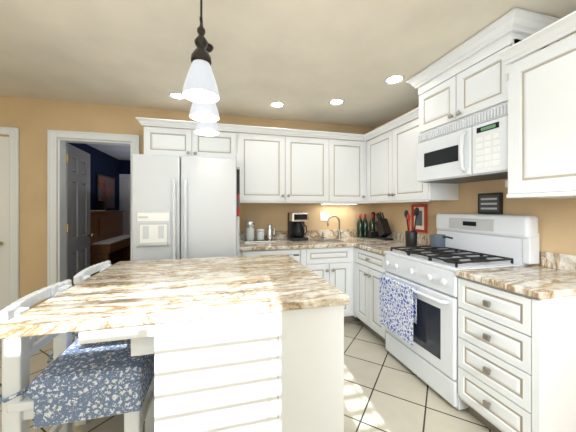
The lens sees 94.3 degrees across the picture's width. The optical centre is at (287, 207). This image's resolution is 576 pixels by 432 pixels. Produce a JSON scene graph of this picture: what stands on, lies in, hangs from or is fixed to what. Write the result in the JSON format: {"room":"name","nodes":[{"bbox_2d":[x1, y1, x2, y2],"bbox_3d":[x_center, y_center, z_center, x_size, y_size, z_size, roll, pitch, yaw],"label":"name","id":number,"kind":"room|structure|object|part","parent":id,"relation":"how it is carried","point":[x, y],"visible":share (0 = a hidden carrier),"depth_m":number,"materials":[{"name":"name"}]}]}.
{"room":"kitchen","nodes":[
{"label":"kitchen","id":0,"kind":"room"},
{"bbox_2d":[69,143,130,210],"bbox_3d":[-2.116,0.090,4.886,3.090,2.420,3.680,0,0,-14],"label":"wall","id":1,"kind":"structure","parent":0,"point":[102,163],"depth_m":5.38,"materials":[{"name":"blue paint"}]},
{"bbox_2d":[96,173,114,208],"bbox_3d":[-3.716,-0.325,5.458,0.033,0.670,0.870,0,0,-14],"label":"painting","id":2,"kind":"object","parent":1,"relation":"attached to","point":[105,185],"visible":0.86,"depth_m":5.39,"materials":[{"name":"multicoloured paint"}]},
{"bbox_2d":[119,174,130,234],"bbox_3d":[-3.463,0.255,6.323,0.940,2.090,0.018,0,0,-14],"label":"room door","id":3,"kind":"structure","parent":1,"relation":"in","point":[124,183],"depth_m":6.24,"materials":[{"name":"white paint"}]},
{"bbox_2d":[87,144,130,159],"bbox_3d":[-2.262,-1.160,4.951,6.340,0.080,3.880,0,0,-14],"label":"ceiling","id":4,"kind":"structure","parent":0,"point":[119,152],"depth_m":5.20,"materials":[{"name":"white paint"}]},
{"bbox_2d":[0,96,374,308],"bbox_3d":[-1.761,0.090,3.015,6.340,2.420,0.120,0,0,-14],"label":"wall","id":5,"kind":"structure","parent":0,"point":[33,118],"depth_m":2.81,"materials":[{"name":"beige paint"}]},
{"bbox_2d":[0,136,8,324],"bbox_3d":[-3.169,0.288,2.549,0.800,2.000,0.071,0,0,-14],"label":"closet door","id":6,"kind":"structure","parent":5,"relation":"in","point":[4,141],"depth_m":2.66,"materials":[{"name":"white paint"}]},
{"bbox_2d":[0,127,18,304],"bbox_3d":[-3.175,0.248,2.570,0.950,2.105,0.030,0,0,-14],"label":"trim","id":7,"kind":"structure","parent":5,"relation":"attached to","point":[13,133],"depth_m":2.67,"materials":[{"name":"white wood"}]},
{"bbox_2d":[66,143,93,286],"bbox_3d":[-2.550,0.288,3.215,0.159,2.000,0.664,0,0,-14],"label":"open door","id":8,"kind":"structure","parent":5,"relation":"in","point":[78,235],"depth_m":3.18,"materials":[{"name":"grey paint"}]},
{"bbox_2d":[47,130,139,299],"bbox_3d":[-2.077,0.248,2.917,0.850,2.105,0.152,0,0,-14],"label":"trim","id":9,"kind":"structure","parent":5,"relation":"attached to","point":[133,141],"depth_m":2.79,"materials":[{"name":"white wood"}]},
{"bbox_2d":[320,212,328,220],"bbox_3d":[0.482,0.110,3.526,0.120,0.120,0.008,0,0,-14],"label":"outlet plates","id":10,"kind":"object","parent":5,"relation":"attached to","point":[324,216],"visible":0.91,"depth_m":3.52,"materials":[{"name":"white plastic"}]},
{"bbox_2d":[0,321,491,431],"bbox_3d":[-1.245,1.330,1.021,6.340,0.060,4.240,0,0,-14],"label":"floor","id":11,"kind":"structure","parent":0,"point":[382,394],"depth_m":1.81,"materials":[{"name":"tile"}]},
{"bbox_2d":[0,280,153,431],"bbox_3d":[-0.958,0.848,1.302,0.550,0.905,0.474,0,0,-14],"label":"stool","id":12,"kind":"object","parent":11,"relation":"on","point":[82,382],"visible":0.76,"depth_m":1.12,"materials":[{"name":"white paint"}]},
{"bbox_2d":[0,338,153,428],"bbox_3d":[-0.958,0.781,1.302,0.550,0.185,0.474,0,0,-15],"label":"cushion","id":13,"kind":"object","parent":12,"relation":"on","point":[81,382],"depth_m":1.11,"materials":[{"name":"fabric"}]},
{"bbox_2d":[72,261,111,425],"bbox_3d":[-1.095,0.848,1.834,0.550,0.905,0.474,0,0,-14],"label":"stool","id":14,"kind":"object","parent":11,"relation":"on","point":[84,274],"visible":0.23,"depth_m":1.64,"materials":[{"name":"white paint"}]},
{"bbox_2d":[0,254,349,431],"bbox_3d":[-0.475,0.843,1.545,1.255,0.915,1.110,0,0,-14],"label":"kitchen island","id":15,"kind":"object","parent":11,"relation":"on","point":[255,343],"visible":1,"depth_m":1.10,"materials":[{"name":"white paint"}]},
{"bbox_2d":[0,254,349,338],"bbox_3d":[-0.475,0.404,1.545,1.255,0.038,1.110,0,0,-15],"label":"island countertop","id":16,"kind":"structure","parent":15,"relation":"on","point":[144,292],"depth_m":1.19,"materials":[{"name":"stone"}]},
{"bbox_2d":[132,154,236,260],"bbox_3d":[-0.974,0.425,2.679,0.855,1.750,0.845,0,0,-14],"label":"refrigerator","id":17,"kind":"object","parent":11,"relation":"on","point":[185,207],"visible":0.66,"depth_m":2.31,"materials":[{"name":"white metal"}]},
{"bbox_2d":[237,167,239,215],"bbox_3d":[-0.476,-0.155,2.548,0.029,0.470,0.024,0,0,-14],"label":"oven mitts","id":18,"kind":"object","parent":17,"relation":"hanging from","point":[238,168],"visible":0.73,"depth_m":2.54,"materials":[{"name":"fabric"}]},
{"bbox_2d":[135,7,575,431],"bbox_3d":[0.147,0.092,2.033,2.892,2.415,2.732,0,0,-14],"label":"kitchen cabinets","id":19,"kind":"object","parent":11,"relation":"on","point":[517,324],"visible":0.87,"depth_m":1.64,"materials":[{"name":"white paint"}]},
{"bbox_2d":[243,221,279,242],"bbox_3d":[-0.307,0.268,3.123,0.410,0.239,0.200,0,0,-14],"label":"canister set","id":20,"kind":"object","parent":19,"relation":"on","point":[250,225],"visible":1,"depth_m":3.07,"materials":[{"name":"silver metal"}]},
{"bbox_2d":[242,249,299,262],"bbox_3d":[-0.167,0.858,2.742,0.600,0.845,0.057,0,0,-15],"label":"dishwasher","id":21,"kind":"object","parent":19,"relation":"in","point":[294,253],"depth_m":2.73,"materials":[{"name":"white"}]},
{"bbox_2d":[288,213,308,240],"bbox_3d":[0.121,0.222,3.248,0.200,0.330,0.252,0,0,-14],"label":"coffee maker","id":22,"kind":"object","parent":19,"relation":"on","point":[296,221],"visible":1,"depth_m":3.16,"materials":[{"name":"black plastic"}]},
{"bbox_2d":[309,215,346,242],"bbox_3d":[0.537,0.239,3.235,0.520,0.296,0.395,0,0,-14],"label":"sink faucet","id":23,"kind":"object","parent":19,"relation":"on","point":[322,240],"visible":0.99,"depth_m":3.27,"materials":[{"name":"silver metal"}]},
{"bbox_3d":[0.146,-0.587,2.032,2.891,1.057,2.731,0,0,-15],"label":"cab crown","id":24,"kind":"part","parent":19,"relation":"part of","materials":[{"name":"white paint"}]},
{"bbox_2d":[357,214,378,237],"bbox_3d":[1.039,0.234,3.495,0.238,0.306,0.208,0,0,-14],"label":"wine bottles","id":25,"kind":"object","parent":19,"relation":"on","point":[362,226],"visible":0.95,"depth_m":3.49,"materials":[{"name":"green glass"}]},
{"bbox_2d":[375,212,392,239],"bbox_3d":[1.179,0.217,3.308,0.110,0.340,0.244,0,0,-14],"label":"knife block","id":26,"kind":"object","parent":19,"relation":"on","point":[382,225],"visible":1,"depth_m":3.28,"materials":[{"name":"black wood"}]},
{"bbox_2d":[404,207,419,245],"bbox_3d":[1.219,0.190,2.643,0.126,0.394,0.160,0,0,-2],"label":"utensil crock","id":27,"kind":"object","parent":19,"relation":"on","point":[410,236],"visible":0.92,"depth_m":2.61,"materials":[{"name":"black ceramic"}]},
{"bbox_2d":[418,103,507,183],"bbox_3d":[1.391,-0.420,1.981,0.490,0.409,0.746,0,0,-14],"label":"microwave","id":28,"kind":"object","parent":19,"relation":"attached to","point":[474,148],"visible":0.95,"depth_m":1.83,"materials":[{"name":"white plastic"}]},
{"bbox_2d":[380,213,538,409],"bbox_3d":[1.248,0.675,2.084,0.715,1.250,0.794,0,0,-14],"label":"gas range","id":29,"kind":"object","parent":11,"relation":"on","point":[419,307],"visible":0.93,"depth_m":1.95,"materials":[{"name":"white metal"}]},
{"bbox_2d":[380,275,416,345],"bbox_3d":[0.877,0.803,2.160,0.035,0.414,0.420,0,0,-15],"label":"towel","id":30,"kind":"object","parent":29,"relation":"hanging from","point":[398,300],"depth_m":2.11,"materials":[{"name":"fabric"}]},
{"bbox_2d":[430,234,452,247],"bbox_3d":[1.319,0.285,2.289,0.124,0.105,0.213,0,0,-14],"label":"saucepan","id":31,"kind":"object","parent":29,"relation":"on","point":[436,240],"visible":1,"depth_m":2.28,"materials":[{"name":"blue metal"}]},
{"bbox_2d":[478,193,502,213],"bbox_3d":[1.605,-0.035,2.124,0.023,0.165,0.190,0,0,-14],"label":"sign","id":32,"kind":"object","parent":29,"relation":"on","point":[488,203],"visible":1,"depth_m":2.11,"materials":[{"name":"black ceramic"}]},
{"bbox_2d":[0,0,575,127],"bbox_3d":[-1.245,-1.160,1.021,6.340,0.080,4.240,0,0,-14],"label":"ceiling","id":33,"kind":"structure","parent":0,"point":[302,55],"depth_m":1.88,"materials":[{"name":"beige paint"}]},
{"bbox_2d":[168,92,185,99],"bbox_3d":[-1.103,-1.117,2.669,0.170,0.005,0.170,0,0,-14],"label":"recessed light","id":34,"kind":"object","parent":33,"relation":"in","point":[178,96],"visible":0.88,"depth_m":2.68,"materials":[{"name":"white paint"}]},
{"bbox_2d":[182,0,219,135],"bbox_3d":[-0.483,-0.818,1.548,0.168,0.596,0.788,0,0,-14],"label":"pendant light","id":35,"kind":"object","parent":33,"relation":"hanging from","point":[200,87],"visible":1,"depth_m":1.25,"materials":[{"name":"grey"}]},
{"bbox_2d":[269,102,284,107],"bbox_3d":[-0.118,-1.117,2.893,0.170,0.005,0.170,0,0,-14],"label":"recessed light","id":36,"kind":"object","parent":33,"relation":"in","point":[273,104],"visible":1,"depth_m":2.88,"materials":[{"name":"white paint"}]},
{"bbox_2d":[328,99,344,104],"bbox_3d":[0.511,-1.117,2.818,0.170,0.005,0.170,0,0,-14],"label":"recessed light","id":37,"kind":"object","parent":33,"relation":"in","point":[333,101],"visible":1,"depth_m":2.81,"materials":[{"name":"white paint"}]},
{"bbox_2d":[384,75,404,84],"bbox_3d":[0.927,-1.117,2.326,0.170,0.005,0.170,0,0,-14],"label":"recessed light","id":38,"kind":"object","parent":33,"relation":"in","point":[395,79],"visible":1,"depth_m":2.32,"materials":[{"name":"white paint"}]},
{"bbox_2d":[375,31,575,265],"bbox_3d":[1.781,0.090,1.741,0.120,2.420,4.120,0,0,-14],"label":"wall","id":39,"kind":"structure","parent":0,"point":[556,217],"depth_m":2.01,"materials":[{"name":"beige paint"}]},
{"bbox_2d":[411,204,426,232],"bbox_3d":[1.412,0.110,2.875,0.020,0.300,0.220,0,0,-14],"label":"picture frame","id":40,"kind":"object","parent":39,"relation":"attached to","point":[421,223],"visible":0.85,"depth_m":2.84,"materials":[{"name":"red paint"}]},
{"bbox_3d":[-2.262,1.330,4.951,6.340,0.060,3.880,0,0,-14],"label":"floor","id":41,"kind":"structure","parent":0,"visible":0},
{"bbox_2d":[90,201,130,275],"bbox_3d":[-3.153,0.585,4.592,0.665,1.430,1.510,0,0,-14],"label":"upright piano","id":42,"kind":"object","parent":41,"relation":"on","point":[108,243],"visible":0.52,"depth_m":4.42,"materials":[{"name":"brown wood"}]}
]}

